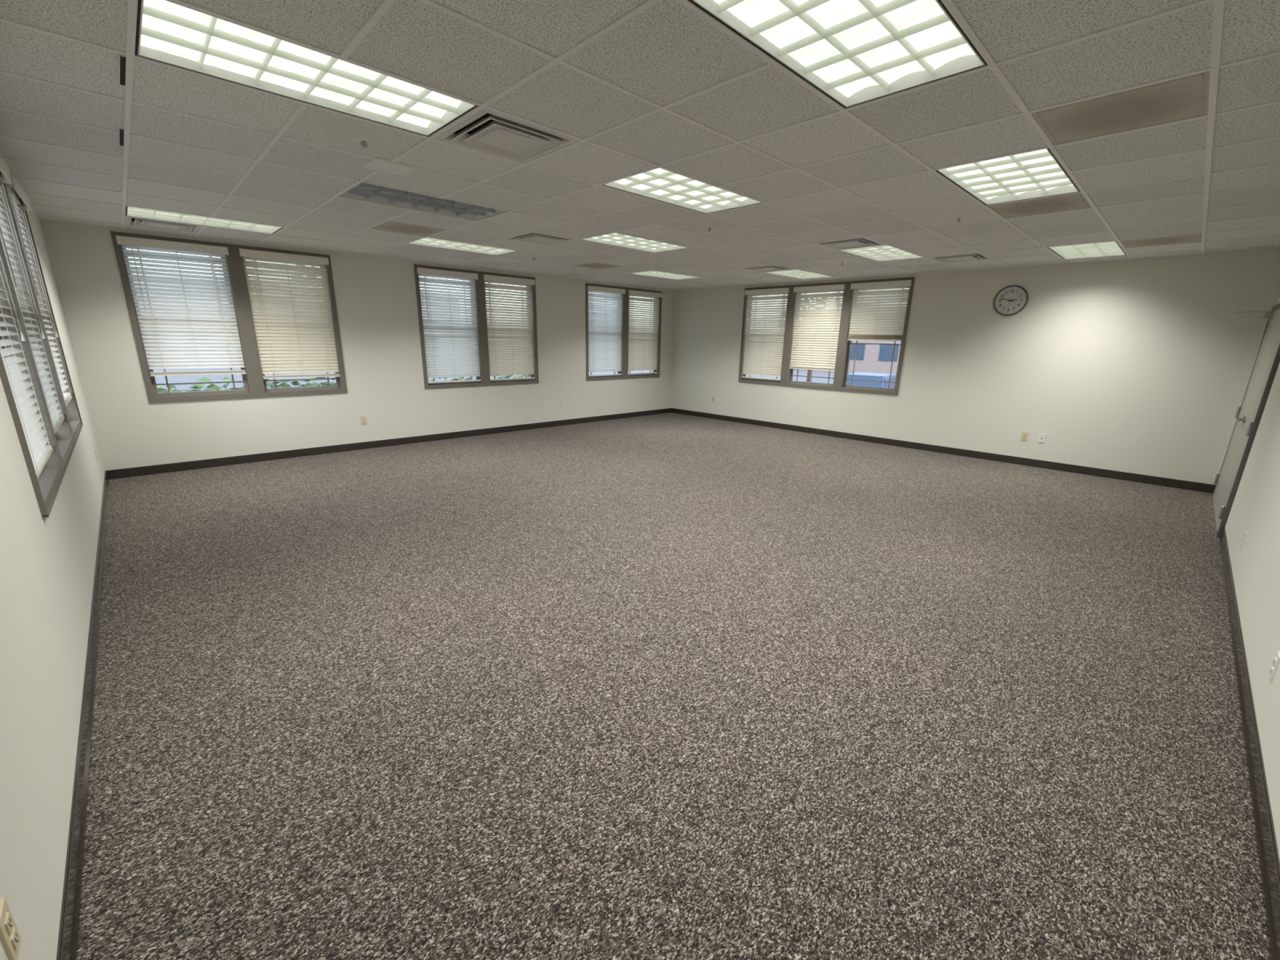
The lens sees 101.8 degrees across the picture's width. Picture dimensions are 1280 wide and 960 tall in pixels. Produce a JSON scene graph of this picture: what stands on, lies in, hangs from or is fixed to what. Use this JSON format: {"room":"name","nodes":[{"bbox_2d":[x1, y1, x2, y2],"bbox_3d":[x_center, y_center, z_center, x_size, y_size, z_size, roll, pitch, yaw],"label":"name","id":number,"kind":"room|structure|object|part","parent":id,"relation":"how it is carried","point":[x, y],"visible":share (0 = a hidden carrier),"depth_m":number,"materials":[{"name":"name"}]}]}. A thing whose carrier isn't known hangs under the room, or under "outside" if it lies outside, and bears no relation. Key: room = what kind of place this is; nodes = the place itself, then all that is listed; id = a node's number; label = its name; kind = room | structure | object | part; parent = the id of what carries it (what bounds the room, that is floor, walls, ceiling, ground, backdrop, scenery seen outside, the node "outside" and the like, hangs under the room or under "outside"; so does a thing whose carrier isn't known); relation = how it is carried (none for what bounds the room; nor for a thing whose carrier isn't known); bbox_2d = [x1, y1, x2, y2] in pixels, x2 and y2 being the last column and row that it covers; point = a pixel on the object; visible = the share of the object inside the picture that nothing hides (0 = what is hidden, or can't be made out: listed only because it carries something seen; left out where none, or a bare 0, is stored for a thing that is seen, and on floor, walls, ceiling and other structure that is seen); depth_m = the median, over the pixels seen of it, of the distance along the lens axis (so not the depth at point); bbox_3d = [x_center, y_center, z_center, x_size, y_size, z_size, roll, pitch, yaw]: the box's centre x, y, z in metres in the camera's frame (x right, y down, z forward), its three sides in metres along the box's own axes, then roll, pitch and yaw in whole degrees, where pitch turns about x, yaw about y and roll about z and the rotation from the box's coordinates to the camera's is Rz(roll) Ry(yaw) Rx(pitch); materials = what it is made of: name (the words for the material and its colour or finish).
{"room":"empty office room","nodes":[
{"label":"empty office room","id":0,"kind":"room"},
{"bbox_2d":[0,207,104,959],"bbox_3d":[-3.102,-0.457,2.464,0.220,3.020,8.914,-13,21,-42],"label":"wall","id":1,"kind":"structure","parent":0,"point":[47,565],"depth_m":1.80,"materials":[{"name":"paint"}]},
{"bbox_2d":[0,897,21,959],"bbox_3d":[-1.342,0.963,1.108,0.010,0.120,0.074,-13,21,-42],"label":"wall outlet","id":2,"kind":"object","parent":1,"relation":"attached to","point":[10,936],"visible":1,"depth_m":1.10,"materials":[{"name":"beige plastic"}]},
{"bbox_2d":[0,172,82,518],"bbox_3d":[-3.817,-1.035,3.165,0.149,1.847,3.242,-13,21,-42],"label":"window","id":3,"kind":"structure","parent":1,"relation":"in","point":[46,486],"depth_m":3.35,"materials":[{"name":"grey metal"}]},
{"bbox_2d":[0,256,53,478],"bbox_3d":[-3.014,-0.877,2.431,0.106,1.652,0.985,-13,21,-42],"label":"window blind","id":4,"kind":"object","parent":3,"relation":"attached to","point":[40,452],"visible":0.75,"depth_m":2.62,"materials":[{"name":"white plastic"}]},
{"bbox_2d":[0,155,64,434],"bbox_3d":[-3.774,-1.121,3.183,0.106,1.602,0.985,-13,21,-42],"label":"window blind","id":5,"kind":"object","parent":3,"relation":"attached to","point":[56,418],"visible":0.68,"depth_m":3.32,"materials":[{"name":"white plastic"}]},
{"bbox_2d":[5,173,72,406],"bbox_3d":[-4.534,-1.364,3.936,0.106,1.552,0.985,-13,21,-42],"label":"window blind","id":6,"kind":"object","parent":3,"relation":"attached to","point":[15,201],"visible":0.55,"depth_m":3.98,"materials":[{"name":"white plastic"}]},
{"bbox_2d":[56,471,108,959],"bbox_3d":[-3.042,0.833,2.897,0.016,0.105,8.914,-13,21,-42],"label":"baseboard","id":7,"kind":"structure","parent":1,"relation":"attached to","point":[70,914],"depth_m":1.89,"materials":[{"name":"rubber"}]},
{"bbox_2d":[118,128,124,146],"bbox_3d":[-2.984,-1.971,2.993,0.025,0.004,0.378,-13,21,-42],"label":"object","id":8,"kind":"structure","parent":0,"point":[121,131],"depth_m":2.98,"materials":[{"name":"black plastic"}]},
{"bbox_2d":[118,54,126,85],"bbox_3d":[-2.214,-1.749,2.225,0.025,0.004,0.358,-13,21,-42],"label":"vent","id":9,"kind":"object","parent":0,"point":[122,59],"depth_m":2.21,"materials":[{"name":"black metal"}]},
{"bbox_2d":[40,219,675,471],"bbox_3d":[-2.746,-2.194,8.920,10.010,3.020,0.220,-13,21,-42],"label":"wall","id":10,"kind":"structure","parent":0,"point":[376,300],"depth_m":7.44,"materials":[{"name":"paint"}]},
{"bbox_2d":[110,231,346,402],"bbox_3d":[-5.026,-1.990,6.615,2.112,1.847,0.149,-13,21,-42],"label":"window","id":11,"kind":"structure","parent":10,"relation":"in","point":[234,262],"depth_m":6.53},
{"bbox_2d":[115,235,245,376],"bbox_3d":[-5.372,-2.011,6.178,0.968,1.502,0.106,-13,21,-42],"label":"window blind","id":12,"kind":"object","parent":11,"relation":"attached to","point":[221,352],"visible":1,"depth_m":6.16,"materials":[{"name":"white plastic"}]},
{"bbox_3d":[-5.053,-1.998,6.642,2.000,1.735,0.070,-13,21,-42],"label":"sashes","id":13,"kind":"part","parent":11,"relation":"part of","materials":[{"name":"grey metal"}]},
{"bbox_2d":[239,248,339,378],"bbox_3d":[-4.595,-2.159,6.914,0.968,1.572,0.106,-13,21,-42],"label":"window blind","id":14,"kind":"object","parent":11,"relation":"attached to","point":[283,347],"visible":1,"depth_m":6.90,"materials":[{"name":"beige plastic"}]},
{"bbox_2d":[360,416,366,424],"bbox_3d":[-4.122,-0.889,7.751,0.074,0.120,0.010,-13,21,-42],"label":"wall outlet","id":15,"kind":"object","parent":10,"relation":"attached to","point":[363,421],"visible":1,"depth_m":7.75,"materials":[{"name":"beige plastic"}]},
{"bbox_2d":[105,408,671,479],"bbox_3d":[-2.689,-0.860,9.192,9.570,0.105,0.016,-13,21,-42],"label":"baseboard","id":16,"kind":"structure","parent":10,"relation":"attached to","point":[188,465],"depth_m":7.62,"materials":[{"name":"rubber"}]},
{"bbox_2d":[413,264,538,388],"bbox_3d":[-2.689,-2.536,8.799,2.122,1.847,0.149,-13,21,-42],"label":"window","id":17,"kind":"structure","parent":10,"relation":"in","point":[480,294],"depth_m":8.74,"materials":[{"name":"grey metal"}]},
{"bbox_2d":[416,267,480,383],"bbox_3d":[-3.039,-2.451,8.389,0.973,1.722,0.106,-13,21,-42],"label":"window blind","id":18,"kind":"object","parent":17,"relation":"attached to","point":[441,362],"visible":1,"depth_m":8.38,"materials":[{"name":"white plastic"}]},
{"bbox_3d":[-2.716,-2.544,8.827,2.010,1.735,0.070,-13,21,-42],"label":"sashes","id":19,"kind":"part","parent":17,"relation":"part of","materials":[{"name":"grey metal"}]},
{"bbox_2d":[483,274,535,380],"bbox_3d":[-2.258,-2.634,9.120,0.973,1.722,0.106,-13,21,-42],"label":"window blind","id":20,"kind":"object","parent":17,"relation":"attached to","point":[517,357],"visible":1,"depth_m":9.11,"materials":[{"name":"beige plastic"}]},
{"bbox_2d":[552,400,555,407],"bbox_3d":[-1.659,-1.465,10.053,0.074,0.120,0.010,-13,21,-42],"label":"data jack plate","id":21,"kind":"object","parent":10,"relation":"attached to","point":[553,402],"visible":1,"depth_m":10.05,"materials":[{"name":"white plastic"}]},
{"bbox_2d":[561,400,564,406],"bbox_3d":[-1.501,-1.502,10.201,0.074,0.120,0.010,-13,21,-42],"label":"data jack plate","id":22,"kind":"object","parent":10,"relation":"attached to","point":[562,401],"visible":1,"depth_m":10.20,"materials":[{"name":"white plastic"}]},
{"bbox_2d":[592,397,595,404],"bbox_3d":[-0.940,-1.633,10.727,0.074,0.120,0.010,-13,21,-42],"label":"wall outlet","id":23,"kind":"object","parent":10,"relation":"attached to","point":[593,398],"visible":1,"depth_m":10.72,"materials":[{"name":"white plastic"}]},
{"bbox_2d":[585,283,662,380],"bbox_3d":[-0.345,-3.084,10.991,2.112,1.847,0.149,-13,21,-42],"label":"window","id":24,"kind":"structure","parent":10,"relation":"in","point":[625,297],"depth_m":10.95,"materials":[{"name":"grey metal"}]},
{"bbox_2d":[586,285,625,376],"bbox_3d":[-0.694,-3.000,10.582,0.968,1.722,0.106,-13,21,-42],"label":"window blind","id":25,"kind":"object","parent":24,"relation":"attached to","point":[605,342],"visible":1,"depth_m":10.57,"materials":[{"name":"white plastic"}]},
{"bbox_3d":[-0.373,-3.092,11.018,2.000,1.735,0.070,-13,21,-42],"label":"sashes","id":26,"kind":"part","parent":24,"relation":"part of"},
{"bbox_2d":[627,289,662,374],"bbox_3d":[0.084,-3.182,11.309,0.968,1.722,0.106,-13,21,-42],"label":"window blind","id":27,"kind":"object","parent":24,"relation":"attached to","point":[642,350],"visible":1,"depth_m":11.31,"materials":[{"name":"beige plastic"}]},
{"bbox_2d":[0,0,1279,291],"bbox_3d":[0.449,-2.707,5.375,10.010,0.306,9.354,-13,21,-42],"label":"ceiling","id":28,"kind":"structure","parent":0,"point":[642,86],"depth_m":2.86,"materials":[{"name":"tile"}]},
{"bbox_2d":[124,216,201,232],"bbox_3d":[-5.007,-2.715,5.455,0.584,0.099,0.584,-13,21,-42],"label":"ceiling vent","id":29,"kind":"object","parent":28,"relation":"in","point":[128,220],"visible":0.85,"depth_m":5.45,"materials":[{"name":"grey metal"}]},
{"bbox_2d":[125,206,283,234],"bbox_3d":[-4.364,-2.658,5.235,1.215,0.102,0.606,-13,21,-42],"label":"light","id":30,"kind":"object","parent":28,"relation":"in","point":[130,211],"depth_m":5.30,"materials":[{"name":"white plastic"}]},
{"bbox_2d":[134,0,477,136],"bbox_3d":[-1.404,-1.805,2.282,1.215,0.102,0.606,-13,21,-42],"label":"light","id":31,"kind":"object","parent":28,"relation":"in","point":[168,32],"depth_m":2.25,"materials":[{"name":"white plastic"}]},
{"bbox_2d":[355,137,371,148],"bbox_3d":[-1.580,-1.924,2.976,0.080,0.040,0.080,-13,21,-42],"label":"sprinkler head","id":32,"kind":"object","parent":28,"relation":"attached to","point":[364,141],"visible":1,"depth_m":2.96},
{"bbox_2d":[362,156,417,176],"bbox_3d":[-1.649,-2.063,3.431,0.260,0.011,0.260,-13,21,-42],"label":"plate","id":33,"kind":"object","parent":28,"relation":"attached to","point":[380,164],"depth_m":3.41,"materials":[{"name":"white plastic"}]},
{"bbox_2d":[370,220,446,236],"bbox_3d":[-2.422,-2.622,5.430,0.586,0.009,0.586,-13,21,-42],"label":"panel","id":34,"kind":"object","parent":28,"relation":"attached to","point":[389,226],"visible":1,"depth_m":5.42,"materials":[{"name":"beige"}]},
{"bbox_2d":[339,182,505,220],"bbox_3d":[-1.795,-2.376,4.368,1.215,0.102,0.606,-13,21,-42],"label":"light","id":35,"kind":"object","parent":28,"relation":"in","point":[362,191],"depth_m":4.42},
{"bbox_2d":[408,237,517,255],"bbox_3d":[-2.185,-2.946,6.454,1.215,0.102,0.606,-13,21,-42],"label":"light","id":36,"kind":"object","parent":28,"relation":"in","point":[428,242],"depth_m":6.56,"materials":[{"name":"white plastic"}]},
{"bbox_2d":[433,107,578,163],"bbox_3d":[-0.746,-1.946,2.901,0.584,0.099,0.584,-13,21,-42],"label":"ceiling vent","id":37,"kind":"object","parent":28,"relation":"in","point":[486,131],"visible":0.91,"depth_m":2.89,"materials":[{"name":"grey metal"}]},
{"bbox_2d":[505,231,576,245],"bbox_3d":[-1.120,-2.741,5.820,0.584,0.099,0.584,-13,21,-42],"label":"ceiling vent","id":38,"kind":"object","parent":28,"relation":"in","point":[531,237],"visible":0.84,"depth_m":5.79,"materials":[{"name":"grey metal"}]},
{"bbox_2d":[571,262,623,269],"bbox_3d":[-0.650,-3.257,7.904,0.586,0.009,0.586,-13,21,-42],"label":"panel","id":39,"kind":"object","parent":28,"relation":"attached to","point":[596,265],"visible":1,"depth_m":7.91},
{"bbox_2d":[581,233,687,253],"bbox_3d":[-0.039,-2.786,6.010,1.215,0.102,0.606,-13,21,-42],"label":"light","id":40,"kind":"object","parent":28,"relation":"in","point":[615,239],"depth_m":6.12,"materials":[{"name":"white plastic"}]},
{"bbox_2d":[633,271,697,279],"bbox_3d":[0.448,-3.562,8.917,1.215,0.102,0.606,-13,21,-42],"label":"light","id":41,"kind":"object","parent":28,"relation":"in","point":[653,273],"depth_m":9.07,"materials":[{"name":"white plastic"}]},
{"bbox_2d":[602,167,760,213],"bbox_3d":[0.352,-2.215,3.924,1.215,0.102,0.606,-13,21,-42],"label":"light","id":42,"kind":"object","parent":28,"relation":"in","point":[659,184],"depth_m":3.97,"materials":[{"name":"white plastic"}]},
{"bbox_2d":[706,226,713,231],"bbox_3d":[0.680,-2.449,5.076,0.080,0.040,0.080,-13,21,-42],"label":"sprinkler head","id":43,"kind":"object","parent":28,"relation":"attached to","point":[709,228],"visible":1,"depth_m":5.07},
{"bbox_2d":[743,265,793,271],"bbox_3d":[1.936,-3.235,7.860,0.584,0.099,0.584,-13,21,-42],"label":"ceiling vent","id":44,"kind":"object","parent":28,"relation":"in","point":[770,268],"visible":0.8,"depth_m":7.83,"materials":[{"name":"white metal"}]},
{"bbox_2d":[765,269,830,279],"bbox_3d":[2.595,-3.402,8.472,1.215,0.102,0.606,-13,21,-42],"label":"light","id":45,"kind":"object","parent":28,"relation":"in","point":[796,273],"depth_m":8.62,"materials":[{"name":"white plastic"}]},
{"bbox_2d":[688,0,987,108],"bbox_3d":[0.743,-1.644,1.837,1.215,0.102,0.606,-13,21,-42],"label":"light","id":46,"kind":"object","parent":28,"relation":"in","point":[855,52],"depth_m":1.97,"materials":[{"name":"white plastic"}]},
{"bbox_2d":[813,236,885,249],"bbox_3d":[2.327,-2.664,5.774,0.584,0.099,0.584,-13,21,-42],"label":"ceiling vent","id":47,"kind":"object","parent":28,"relation":"in","point":[863,242],"visible":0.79,"depth_m":5.75,"materials":[{"name":"white metal"}]},
{"bbox_2d":[840,244,923,261],"bbox_3d":[2.985,-2.831,6.386,1.215,0.102,0.606,-13,21,-42],"label":"light","id":48,"kind":"object","parent":28,"relation":"in","point":[879,253],"depth_m":6.50,"materials":[{"name":"white plastic"}]},
{"bbox_2d":[954,216,964,222],"bbox_3d":[2.762,-2.255,4.503,0.080,0.040,0.080,-13,21,-42],"label":"sprinkler head","id":49,"kind":"object","parent":28,"relation":"attached to","point":[958,218],"visible":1,"depth_m":4.49},
{"bbox_2d":[929,253,992,262],"bbox_3d":[4.066,-2.850,6.583,0.584,0.099,0.584,-13,21,-42],"label":"ceiling vent","id":50,"kind":"object","parent":28,"relation":"in","point":[977,256],"visible":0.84,"depth_m":6.57,"materials":[{"name":"white metal"}]},
{"bbox_2d":[936,148,1079,204],"bbox_3d":[2.498,-2.055,3.479,1.215,0.102,0.606,-13,21,-42],"label":"light","id":51,"kind":"object","parent":28,"relation":"in","point":[1038,173],"depth_m":3.51,"materials":[{"name":"white plastic"}]},
{"bbox_2d":[987,192,1092,218],"bbox_3d":[3.156,-2.160,4.108,0.586,0.009,0.586,-13,21,-42],"label":"panel","id":52,"kind":"object","parent":28,"relation":"attached to","point":[1076,201],"visible":1,"depth_m":4.09,"materials":[{"name":"beige"}]},
{"bbox_2d":[1047,240,1126,259],"bbox_3d":[5.132,-2.671,5.941,1.215,0.102,0.606,-13,21,-42],"label":"light","id":53,"kind":"object","parent":28,"relation":"in","point":[1108,248],"depth_m":6.04,"materials":[{"name":"white plastic"}]},
{"bbox_2d":[1031,71,1209,145],"bbox_3d":[2.262,-1.730,2.455,0.586,0.009,0.586,-13,21,-42],"label":"panel","id":54,"kind":"object","parent":28,"relation":"attached to","point":[1184,98],"visible":1,"depth_m":2.42,"materials":[{"name":"beige"}]},
{"bbox_2d":[1120,233,1201,248],"bbox_3d":[5.335,-2.449,5.328,0.586,0.009,0.586,-13,21,-42],"label":"panel","id":55,"kind":"object","parent":28,"relation":"attached to","point":[1188,238],"visible":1,"depth_m":5.32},
{"bbox_2d":[77,412,1270,959],"bbox_3d":[0.483,0.143,6.051,9.670,0.080,9.264,-13,21,-42],"label":"floor","id":56,"kind":"structure","parent":0,"point":[671,686],"depth_m":2.43,"materials":[{"name":"carpet"}]},
{"bbox_2d":[1213,308,1279,531],"bbox_3d":[6.088,-0.640,5.189,1.854,2.060,0.048,-13,21,-42],"label":"door","id":57,"kind":"structure","parent":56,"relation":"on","point":[1271,340],"depth_m":5.16,"materials":[{"name":"paint"}]},
{"bbox_2d":[1234,311,1274,319],"bbox_3d":[6.538,-1.758,5.543,0.320,0.075,0.280,-13,21,-42],"label":"door closer","id":58,"kind":"object","parent":57,"relation":"attached to","point":[1268,314],"depth_m":5.38,"materials":[{"name":"metal"}]},
{"bbox_2d":[671,248,1279,484],"bbox_3d":[3.947,-2.106,9.055,0.220,3.020,8.914,-13,21,-42],"label":"wall","id":59,"kind":"structure","parent":0,"point":[1144,366],"depth_m":7.12,"materials":[{"name":"paint"}]},
{"bbox_2d":[738,276,915,395],"bbox_3d":[3.247,-2.639,9.589,0.149,1.847,3.212,-13,21,-42],"label":"window","id":60,"kind":"structure","parent":59,"relation":"in","point":[842,343],"depth_m":9.32,"materials":[{"name":"grey metal"}]},
{"bbox_2d":[742,287,789,380],"bbox_3d":[2.452,-2.869,10.296,0.106,1.712,0.975,-13,21,-42],"label":"window blind","id":61,"kind":"object","parent":60,"relation":"attached to","point":[778,315],"visible":1,"depth_m":10.29,"materials":[{"name":"beige plastic"}]},
{"bbox_2d":[789,284,845,371],"bbox_3d":[3.208,-2.767,9.513,0.106,1.472,0.975,-13,21,-42],"label":"window blind","id":62,"kind":"object","parent":60,"relation":"attached to","point":[815,325],"visible":1,"depth_m":9.51,"materials":[{"name":"beige plastic"}]},
{"bbox_3d":[3.276,-2.645,9.616,0.070,1.735,3.100,-13,21,-42],"label":"sashes","id":63,"kind":"part","parent":60,"relation":"part of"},
{"bbox_2d":[847,280,911,347],"bbox_3d":[3.966,-2.753,8.706,0.106,1.052,0.975,-13,21,-42],"label":"window blind","id":64,"kind":"object","parent":60,"relation":"attached to","point":[888,323],"visible":1,"depth_m":8.68,"materials":[{"name":"beige plastic"}]},
{"bbox_2d":[671,408,1215,493],"bbox_3d":[3.837,-0.775,9.330,0.016,0.105,8.914,-13,21,-42],"label":"baseboard","id":65,"kind":"structure","parent":59,"relation":"attached to","point":[1181,484],"depth_m":7.90,"materials":[{"name":"rubber"}]},
{"bbox_2d":[993,284,1028,315],"bbox_3d":[5.247,-2.542,7.367,0.034,0.410,0.410,-13,21,-42],"label":"wall clock","id":66,"kind":"object","parent":59,"relation":"attached to","point":[1010,300],"visible":1,"depth_m":7.36,"materials":[{"name":"white plastic"}]},
{"bbox_2d":[1021,431,1028,440],"bbox_3d":[5.566,-0.635,7.521,0.010,0.120,0.074,-13,21,-42],"label":"wall outlet","id":67,"kind":"object","parent":59,"relation":"attached to","point":[1024,434],"visible":1,"depth_m":7.52,"materials":[{"name":"beige plastic"}]},
{"bbox_2d":[1037,433,1045,442],"bbox_3d":[5.704,-0.595,7.383,0.010,0.120,0.074,-13,21,-42],"label":"data jack plate","id":68,"kind":"object","parent":59,"relation":"attached to","point":[1042,437],"visible":1,"depth_m":7.38,"materials":[{"name":"white plastic"}]},
{"bbox_2d":[1225,293,1279,860],"bbox_3d":[3.591,-0.368,2.599,10.010,3.020,0.220,-13,21,-42],"label":"wall","id":69,"kind":"structure","parent":0,"point":[1255,510],"depth_m":3.00,"materials":[{"name":"paint"}]},
{"bbox_2d":[1239,530,1246,548],"bbox_3d":[4.329,0.426,3.736,0.074,0.120,0.010,-13,21,-42],"label":"data jack plate","id":70,"kind":"object","parent":69,"relation":"attached to","point":[1245,531],"visible":1,"depth_m":3.72,"materials":[{"name":"white plastic"}]},
{"bbox_2d":[1212,302,1279,537],"bbox_3d":[6.136,-0.649,5.136,1.970,2.130,0.192,-13,21,-42],"label":"frame","id":71,"kind":"object","parent":69,"relation":"attached to","point":[1277,358],"visible":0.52,"depth_m":4.61,"materials":[{"name":"paint"}]},
{"bbox_2d":[1213,323,1279,519],"bbox_3d":[6.052,-0.668,5.221,1.920,1.804,0.062,-13,21,-42],"label":"hardware piece","id":72,"kind":"object","parent":69,"relation":"attached to","point":[1242,420],"visible":1,"depth_m":5.19,"materials":[{"name":"metal"}]},
{"bbox_2d":[1218,527,1279,959],"bbox_3d":[3.485,0.918,3.035,9.570,0.105,0.016,-13,21,-42],"label":"baseboard","id":73,"kind":"structure","parent":69,"relation":"attached to","point":[1265,837],"depth_m":2.02,"materials":[{"name":"rubber"}]},
{"bbox_2d":[1267,651,1279,682],"bbox_3d":[2.724,0.802,2.234,0.074,0.120,0.010,-13,21,-42],"label":"wall outlet","id":74,"kind":"object","parent":69,"relation":"attached to","point":[1276,662],"visible":1,"depth_m":2.22,"materials":[{"name":"white plastic"}]},
{"label":"outside","id":75,"kind":"structure","parent":0,"visible":0},
{"bbox_2d":[152,355,849,392],"bbox_3d":[-6.723,-3.107,21.266,140.000,0.200,120.000,-13,21,-42],"label":"ground","id":76,"kind":"structure","parent":75,"point":[237,377],"depth_m":31.62,"materials":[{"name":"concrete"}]},
{"bbox_2d":[130,269,463,365],"bbox_3d":[-36.704,-11.942,39.238,44.600,6.400,10.600,-13,21,-42],"label":"office building","id":77,"kind":"structure","parent":76,"relation":"on","point":[131,269],"depth_m":37.19,"materials":[{"name":"paint"}]},
{"bbox_2d":[286,264,323,320],"bbox_3d":[-11.577,-6.410,21.218,4.443,6.026,4.468,-13,21,-42],"label":"tree","id":78,"kind":"object","parent":76,"relation":"on","point":[296,264],"visible":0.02,"depth_m":19.73,"materials":[{"name":"green plant"}]},
{"bbox_2d":[156,374,530,392],"bbox_3d":[-5.623,-1.451,11.569,11.163,1.832,1.431,-13,21,-42],"label":"hedge","id":79,"kind":"object","parent":76,"relation":"on","point":[211,387],"visible":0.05,"depth_m":9.95,"materials":[{"name":"green plant"}]},
{"bbox_2d":[777,297,842,382],"bbox_3d":[9.417,-7.424,28.220,4.087,5.090,4.197,-13,21,-42],"label":"tree","id":80,"kind":"object","parent":76,"relation":"on","point":[810,371],"visible":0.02,"depth_m":28.52,"materials":[{"name":"green plant"}]},
{"bbox_2d":[798,309,901,375],"bbox_3d":[31.866,-10.116,39.144,10.600,5.400,38.600,-13,21,-42],"label":"office building","id":81,"kind":"structure","parent":76,"relation":"on","point":[871,358],"depth_m":44.39,"materials":[{"name":"brick"}]},
{"bbox_2d":[846,372,896,388],"bbox_3d":[9.121,-3.480,20.568,1.760,1.445,4.500,13,19,38],"label":"parked car","id":82,"kind":"object","parent":76,"relation":"on","point":[857,375],"visible":0.09,"depth_m":19.55,"materials":[{"name":"paint"}]}
]}

